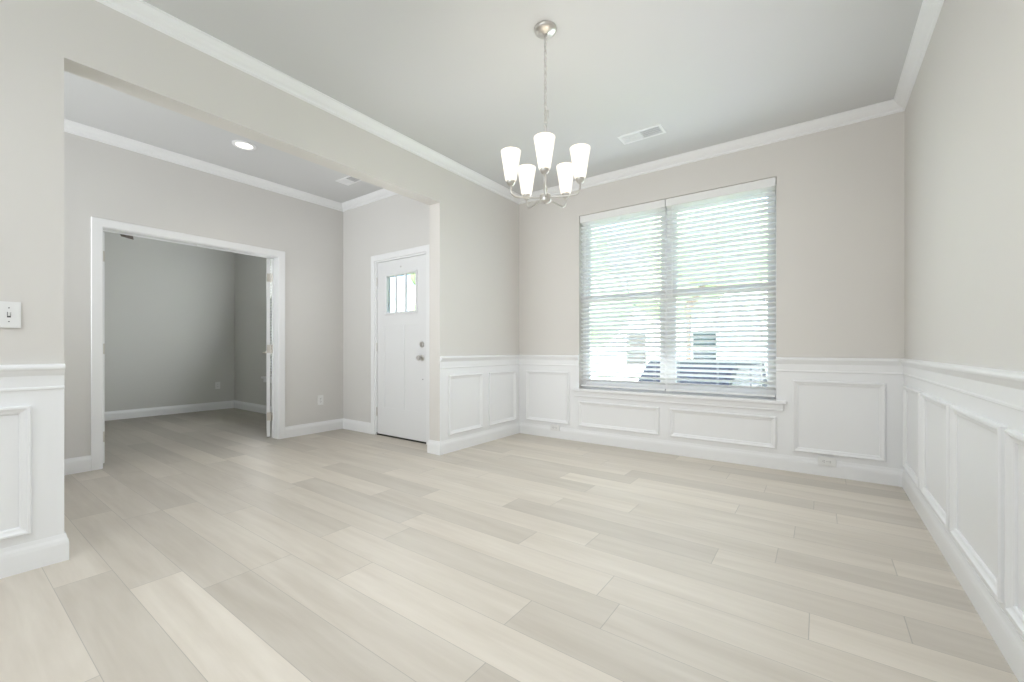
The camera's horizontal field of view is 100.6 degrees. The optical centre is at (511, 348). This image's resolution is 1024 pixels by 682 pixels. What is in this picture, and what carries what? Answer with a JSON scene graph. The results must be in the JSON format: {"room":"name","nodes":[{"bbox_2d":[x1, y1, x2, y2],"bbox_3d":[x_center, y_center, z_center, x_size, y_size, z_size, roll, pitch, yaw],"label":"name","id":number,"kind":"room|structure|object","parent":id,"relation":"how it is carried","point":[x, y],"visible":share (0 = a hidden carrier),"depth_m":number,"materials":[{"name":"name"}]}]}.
{"room":"dining room","nodes":[
{"label":"dining room","id":0,"kind":"room"},
{"bbox_2d":[103,231,234,411],"bbox_3d":[-6.044,-0.400,5.490,0.150,2.800,4.700,0,0,36],"label":"wall","id":1,"kind":"structure","parent":0,"point":[185,324],"depth_m":6.46,"materials":[{"name":"paint"}]},
{"bbox_2d":[105,401,231,420],"bbox_3d":[-5.734,0.937,5.778,0.015,0.126,3.530,0,0,36],"label":"baseboard","id":2,"kind":"structure","parent":1,"relation":"attached to","point":[166,410],"depth_m":6.44,"materials":[{"name":"white wood"}]},
{"bbox_2d":[215,382,219,388],"bbox_3d":[-4.849,0.603,7.008,0.008,0.115,0.070,0,0,36],"label":"outlet","id":3,"kind":"object","parent":1,"relation":"attached to","point":[217,385],"visible":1,"depth_m":7.00,"materials":[{"name":"plastic"}]},
{"bbox_2d":[64,132,343,458],"bbox_3d":[-3.454,-0.400,3.619,0.140,2.800,4.700,0,0,36],"label":"wall","id":4,"kind":"structure","parent":0,"point":[329,252],"depth_m":4.19,"materials":[{"name":"paint"}]},
{"bbox_2d":[64,455,90,474],"bbox_3d":[-4.110,0.937,2.578,0.015,0.126,2.245,0,0,36],"label":"baseboard","id":5,"kind":"structure","parent":4,"relation":"attached to","point":[75,465],"depth_m":3.42,"materials":[{"name":"white wood"}]},
{"bbox_2d":[103,232,104,462],"bbox_3d":[-3.853,-0.010,3.807,0.715,1.996,0.117,0,0,24],"label":"door","id":6,"kind":"structure","parent":4,"relation":"in","point":[103,347],"depth_m":3.68,"materials":[{"name":"white paint"}]},
{"bbox_2d":[91,216,284,470],"bbox_3d":[-3.059,-0.043,4.166,0.174,2.085,1.560,0,0,36],"label":"door frame","id":7,"kind":"structure","parent":4,"relation":"attached to","point":[99,226],"depth_m":3.84,"materials":[{"name":"white wood"}]},
{"bbox_2d":[64,119,339,210],"bbox_3d":[-3.420,-1.760,3.489,0.066,0.079,4.530,0,0,36],"label":"crown molding","id":8,"kind":"structure","parent":4,"relation":"attached to","point":[72,127],"depth_m":3.99,"materials":[{"name":"white wood"}]},
{"bbox_2d":[263,259,271,436],"bbox_3d":[-2.911,-0.010,5.078,0.117,1.996,0.716,0,0,-30],"label":"door","id":9,"kind":"structure","parent":4,"relation":"in","point":[268,352],"depth_m":4.78,"materials":[{"name":"white paint"}]},
{"bbox_2d":[285,418,343,437],"bbox_3d":[-2.326,0.937,5.046,0.015,0.126,0.725,0,0,36],"label":"baseboard","id":10,"kind":"structure","parent":4,"relation":"attached to","point":[317,427],"depth_m":5.01,"materials":[{"name":"white wood"}]},
{"bbox_2d":[318,395,322,404],"bbox_3d":[-2.295,0.614,5.096,0.008,0.115,0.070,0,0,36],"label":"outlet","id":11,"kind":"object","parent":4,"relation":"attached to","point":[320,399],"visible":1,"depth_m":5.09,"materials":[{"name":"plastic"}]},
{"bbox_2d":[0,0,519,440],"bbox_3d":[-1.551,-0.400,2.922,0.140,2.800,5.800,0,0,36],"label":"wall","id":12,"kind":"structure","parent":0,"point":[474,230],"depth_m":2.37,"materials":[{"name":"beige paint"}]},
{"bbox_2d":[0,301,20,327],"bbox_3d":[-2.210,-0.150,1.868,0.019,0.115,0.070,0,0,36],"label":"switch plate","id":13,"kind":"object","parent":12,"relation":"attached to","point":[10,314],"visible":1,"depth_m":1.87,"materials":[{"name":"plastic"}]},
{"bbox_2d":[0,389,63,548],"bbox_3d":[-2.639,0.570,1.277,0.024,0.860,1.800,0,0,36],"label":"wainscoting","id":14,"kind":"structure","parent":12,"relation":"attached to","point":[31,422],"depth_m":1.93,"materials":[{"name":"white wood"}]},
{"bbox_2d":[0,364,64,391],"bbox_3d":[-2.627,0.130,1.287,0.033,0.120,1.770,0,0,36],"label":"wainscoting","id":15,"kind":"structure","parent":12,"relation":"attached to","point":[19,377],"depth_m":1.92,"materials":[{"name":"white wood"}]},
{"bbox_2d":[0,531,68,578],"bbox_3d":[-2.638,0.937,1.285,0.015,0.126,1.815,0,0,36],"label":"baseboard","id":16,"kind":"structure","parent":12,"relation":"attached to","point":[44,552],"depth_m":1.93,"materials":[{"name":"white wood"}]},
{"bbox_2d":[95,0,519,203],"bbox_3d":[-1.527,-1.760,2.781,0.066,0.079,5.600,0,0,36],"label":"crown molding","id":17,"kind":"structure","parent":12,"relation":"attached to","point":[147,14],"depth_m":2.78,"materials":[{"name":"white wood"}]},
{"bbox_2d":[436,422,519,454],"bbox_3d":[-0.301,0.937,4.520,0.015,0.126,1.305,0,0,36],"label":"baseboard","id":18,"kind":"structure","parent":12,"relation":"attached to","point":[451,445],"depth_m":4.40,"materials":[{"name":"white wood"}]},
{"bbox_2d":[440,365,519,440],"bbox_3d":[-0.293,0.570,4.524,0.024,0.860,1.290,0,0,36],"label":"wainscoting","id":19,"kind":"structure","parent":12,"relation":"attached to","point":[472,399],"depth_m":4.44,"materials":[{"name":"white wood"}]},
{"bbox_2d":[440,355,519,368],"bbox_3d":[-0.284,0.130,4.529,0.033,0.120,1.310,0,0,36],"label":"wainscoting","id":20,"kind":"structure","parent":12,"relation":"attached to","point":[446,362],"depth_m":4.44,"materials":[{"name":"white wood"}]},
{"bbox_2d":[235,194,428,422],"bbox_3d":[-2.618,-0.400,5.809,4.970,2.800,0.170,0,0,36],"label":"wall","id":21,"kind":"structure","parent":0,"point":[398,222],"depth_m":5.22,"materials":[{"name":"paint"}]},
{"bbox_2d":[232,400,271,414],"bbox_3d":[-3.462,0.937,6.305,3.020,0.126,0.015,0,0,36],"label":"baseboard","id":22,"kind":"structure","parent":21,"relation":"attached to","point":[247,406],"depth_m":6.83,"materials":[{"name":"white wood"}]},
{"bbox_2d":[261,376,271,382],"bbox_3d":[-3.200,0.470,6.156,1.540,0.085,0.148,0,0,36],"label":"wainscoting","id":23,"kind":"structure","parent":21,"relation":"attached to","point":[264,378],"depth_m":6.50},
{"bbox_2d":[344,419,370,433],"bbox_3d":[-1.882,0.937,5.163,0.560,0.126,0.015,0,0,36],"label":"baseboard","id":24,"kind":"structure","parent":21,"relation":"attached to","point":[365,427],"depth_m":5.14,"materials":[{"name":"white wood"}]},
{"bbox_2d":[340,188,396,211],"bbox_3d":[-1.398,-1.760,4.782,1.650,0.079,0.066,0,0,36],"label":"crown molding","id":25,"kind":"structure","parent":21,"relation":"attached to","point":[383,193],"depth_m":5.01,"materials":[{"name":"white wood"}]},
{"bbox_2d":[371,245,428,444],"bbox_3d":[-1.196,-0.043,4.771,1.010,2.085,0.188,0,0,36],"label":"door frame","id":26,"kind":"structure","parent":21,"relation":"attached to","point":[421,250],"depth_m":4.95,"materials":[{"name":"white wood"}]},
{"bbox_2d":[376,254,425,441],"bbox_3d":[-1.244,-0.005,4.713,0.843,1.984,0.112,0,0,36],"label":"front door","id":27,"kind":"structure","parent":21,"relation":"in","point":[401,350],"depth_m":4.71,"materials":[{"name":"white paint"}]},
{"bbox_2d":[377,433,425,443],"bbox_3d":[-1.190,0.987,4.780,0.840,0.026,0.167,0,0,36],"label":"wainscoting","id":28,"kind":"structure","parent":21,"relation":"attached to","point":[402,438],"depth_m":4.70,"materials":[{"name":"brown metal"}]},
{"bbox_2d":[64,0,922,202],"bbox_3d":[-2.244,-1.860,3.330,8.840,0.120,5.950,0,0,36],"label":"ceiling","id":29,"kind":"structure","parent":0,"point":[461,82],"depth_m":2.77,"materials":[{"name":"paint"}]},
{"bbox_2d":[120,234,133,239],"bbox_3d":[-4.459,-1.555,4.942,1.250,0.490,1.216,0,0,36],"label":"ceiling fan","id":30,"kind":"object","parent":29,"relation":"hanging from","point":[127,236],"visible":0.04,"depth_m":5.33,"materials":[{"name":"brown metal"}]},
{"bbox_2d":[232,140,255,150],"bbox_3d":[-2.366,-1.796,3.758,0.186,0.009,0.186,0,0,36],"label":"recessed light","id":31,"kind":"object","parent":29,"relation":"in","point":[243,145],"visible":1,"depth_m":3.75,"materials":[{"name":"white plastic"}]},
{"bbox_2d":[336,176,361,185],"bbox_3d":[-1.724,-1.796,4.527,0.300,0.013,0.150,0,0,36],"label":"ceiling vent","id":32,"kind":"object","parent":29,"relation":"in","point":[348,180],"visible":0.79,"depth_m":4.53,"materials":[{"name":"grey"}]},
{"bbox_2d":[501,21,589,208],"bbox_3d":[0.201,-1.307,2.400,0.489,0.986,0.482,0,0,36],"label":"chandelier","id":33,"kind":"object","parent":29,"relation":"hanging from","point":[544,142],"visible":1,"depth_m":2.33,"materials":[{"name":"white glass"}]},
{"bbox_2d":[617,124,665,144],"bbox_3d":[1.087,-1.796,3.569,0.360,0.013,0.160,0,0,36],"label":"ceiling vent","id":34,"kind":"object","parent":29,"relation":"in","point":[631,137],"visible":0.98,"depth_m":3.58,"materials":[{"name":"grey metal"}]},
{"bbox_2d":[0,408,1018,681],"bbox_3d":[-2.244,1.030,3.330,8.840,0.060,5.950,0,0,36],"label":"floor","id":35,"kind":"structure","parent":0,"point":[232,544],"depth_m":1.91,"materials":[{"name":"plastic"}]},
{"bbox_2d":[520,112,899,387],"bbox_3d":[1.523,-0.400,4.155,3.360,2.800,0.200,0,0,36],"label":"wall","id":36,"kind":"structure","parent":0,"point":[838,189],"depth_m":3.42,"materials":[{"name":"beige paint"}]},
{"bbox_2d":[520,355,578,365],"bbox_3d":[0.422,0.130,4.808,0.730,0.120,0.033,0,0,36],"label":"wainscoting","id":37,"kind":"structure","parent":36,"relation":"attached to","point":[549,360],"depth_m":4.80,"materials":[{"name":"white wood"}]},
{"bbox_2d":[550,424,559,430],"bbox_3d":[0.480,0.882,4.761,0.115,0.070,0.008,0,0,36],"label":"electrical outlet","id":38,"kind":"object","parent":36,"relation":"attached to","point":[554,427],"visible":0.98,"depth_m":4.76,"materials":[{"name":"plastic"}]},
{"bbox_2d":[571,186,785,410],"bbox_3d":[1.499,-0.464,4.122,1.960,1.953,0.213,0,0,36],"label":"dining window","id":39,"kind":"structure","parent":36,"relation":"in","point":[722,389],"depth_m":4.10,"materials":[{"name":"plastic"}]},
{"bbox_2d":[580,199,665,390],"bbox_3d":[1.119,-0.516,4.371,0.900,1.842,0.079,0,0,36],"label":"window blind","id":40,"kind":"object","parent":39,"relation":"attached to","point":[639,210],"visible":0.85,"depth_m":4.35,"materials":[{"name":"plastic"}]},
{"bbox_2d":[666,177,775,396],"bbox_3d":[1.855,-0.516,3.839,0.900,1.842,0.079,0,0,36],"label":"window blind","id":41,"kind":"object","parent":39,"relation":"attached to","point":[763,186],"visible":0.98,"depth_m":3.82,"materials":[{"name":"plastic"}]},
{"bbox_2d":[520,365,895,468],"bbox_3d":[1.453,0.570,4.067,3.390,0.860,0.024,0,0,36],"label":"wainscoting","id":42,"kind":"structure","parent":36,"relation":"attached to","point":[849,418],"depth_m":3.57,"materials":[{"name":"white wood"}]},
{"bbox_2d":[520,100,895,203],"bbox_3d":[1.453,-1.760,4.042,3.240,0.079,0.066,0,0,36],"label":"crown molding","id":43,"kind":"structure","parent":36,"relation":"attached to","point":[884,108],"depth_m":3.67,"materials":[{"name":"white wood"}]},
{"bbox_2d":[520,422,899,486],"bbox_3d":[1.452,0.937,4.073,3.380,0.126,0.015,0,0,36],"label":"baseboard","id":44,"kind":"structure","parent":36,"relation":"attached to","point":[843,470],"depth_m":3.73,"materials":[{"name":"white wood"}]},
{"bbox_2d":[818,456,835,466],"bbox_3d":[2.465,0.882,3.327,0.115,0.070,0.008,0,0,36],"label":"electrical outlet","id":45,"kind":"object","parent":36,"relation":"attached to","point":[827,461],"visible":1,"depth_m":3.32,"materials":[{"name":"plastic"}]},
{"bbox_2d":[776,357,895,374],"bbox_3d":[2.497,0.130,3.309,0.750,0.120,0.033,0,0,36],"label":"wainscoting","id":46,"kind":"structure","parent":36,"relation":"attached to","point":[885,366],"depth_m":3.29,"materials":[{"name":"white wood"}]},
{"bbox_2d":[900,0,1023,371],"bbox_3d":[1.322,-0.400,0.846,0.150,2.800,5.800,0,0,36],"label":"wall","id":47,"kind":"structure","parent":0,"point":[900,234],"depth_m":1.78,"materials":[{"name":"beige paint"}]},
{"bbox_2d":[892,0,943,112],"bbox_3d":[1.176,-1.760,0.828,0.066,0.079,5.600,0,0,36],"label":"crown molding","id":48,"kind":"structure","parent":47,"relation":"attached to","point":[930,10],"depth_m":2.51,"materials":[{"name":"white wood"}]},
{"bbox_2d":[896,358,1023,411],"bbox_3d":[1.190,0.130,0.818,0.033,0.120,5.600,0,0,36],"label":"wainscoting","id":49,"kind":"structure","parent":47,"relation":"attached to","point":[1001,387],"depth_m":1.65,"materials":[{"name":"white wood"}]},
{"bbox_2d":[896,375,1023,639],"bbox_3d":[1.193,0.570,0.816,0.024,0.860,5.600,0,0,36],"label":"wainscoting","id":50,"kind":"structure","parent":47,"relation":"attached to","point":[956,457],"depth_m":1.68,"materials":[{"name":"white wood"}]},
{"bbox_2d":[900,469,1023,681],"bbox_3d":[1.197,0.937,0.813,0.015,0.126,5.600,0,0,36],"label":"baseboard","id":51,"kind":"structure","parent":47,"relation":"attached to","point":[1010,643],"depth_m":1.65,"materials":[{"name":"white wood"}]},
{"label":"outside","id":52,"kind":"structure","parent":0,"visible":0},
{"bbox_3d":[23.250,2.050,37.127,120.000,0.200,80.900,0,0,36],"label":"ground","id":53,"kind":"structure","parent":52,"visible":0},
{"bbox_2d":[591,227,633,345],"bbox_3d":[1.471,-1.565,16.073,5.657,7.255,5.646,0,0,36],"label":"tree","id":54,"kind":"object","parent":53,"relation":"on","point":[607,302],"depth_m":14.71,"materials":[{"name":"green plant"}]},
{"bbox_2d":[591,235,766,380],"bbox_3d":[8.826,-2.650,24.848,23.800,9.200,10.700,0,0,36],"label":"house","id":55,"kind":"structure","parent":53,"relation":"on","point":[765,359],"depth_m":20.21,"materials":[{"name":"white"}]},
{"bbox_2d":[625,200,767,358],"bbox_3d":[6.797,-2.394,15.300,5.906,9.060,4.844,0,0,36],"label":"tree","id":56,"kind":"object","parent":53,"relation":"on","point":[702,266],"depth_m":13.83,"materials":[{"name":"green plant"}]},
{"bbox_2d":[638,359,766,386],"bbox_3d":[4.036,1.101,9.254,2.120,1.686,4.810,0,0,43],"label":"car","id":57,"kind":"object","parent":53,"relation":"on","point":[738,379],"depth_m":8.63,"materials":[{"name":"black paint"}]},
{"bbox_3d":[-3.140,-0.502,6.239,1.400,1.875,0.074,0,0,36],"label":"window","id":58,"kind":"structure","parent":0,"visible":0},
{"bbox_2d":[267,258,271,374],"bbox_3d":[-3.475,-0.516,6.371,0.690,1.842,0.079,0,0,36],"label":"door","id":59,"kind":"structure","parent":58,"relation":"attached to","point":[270,312],"depth_m":6.51,"materials":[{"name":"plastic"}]}
]}

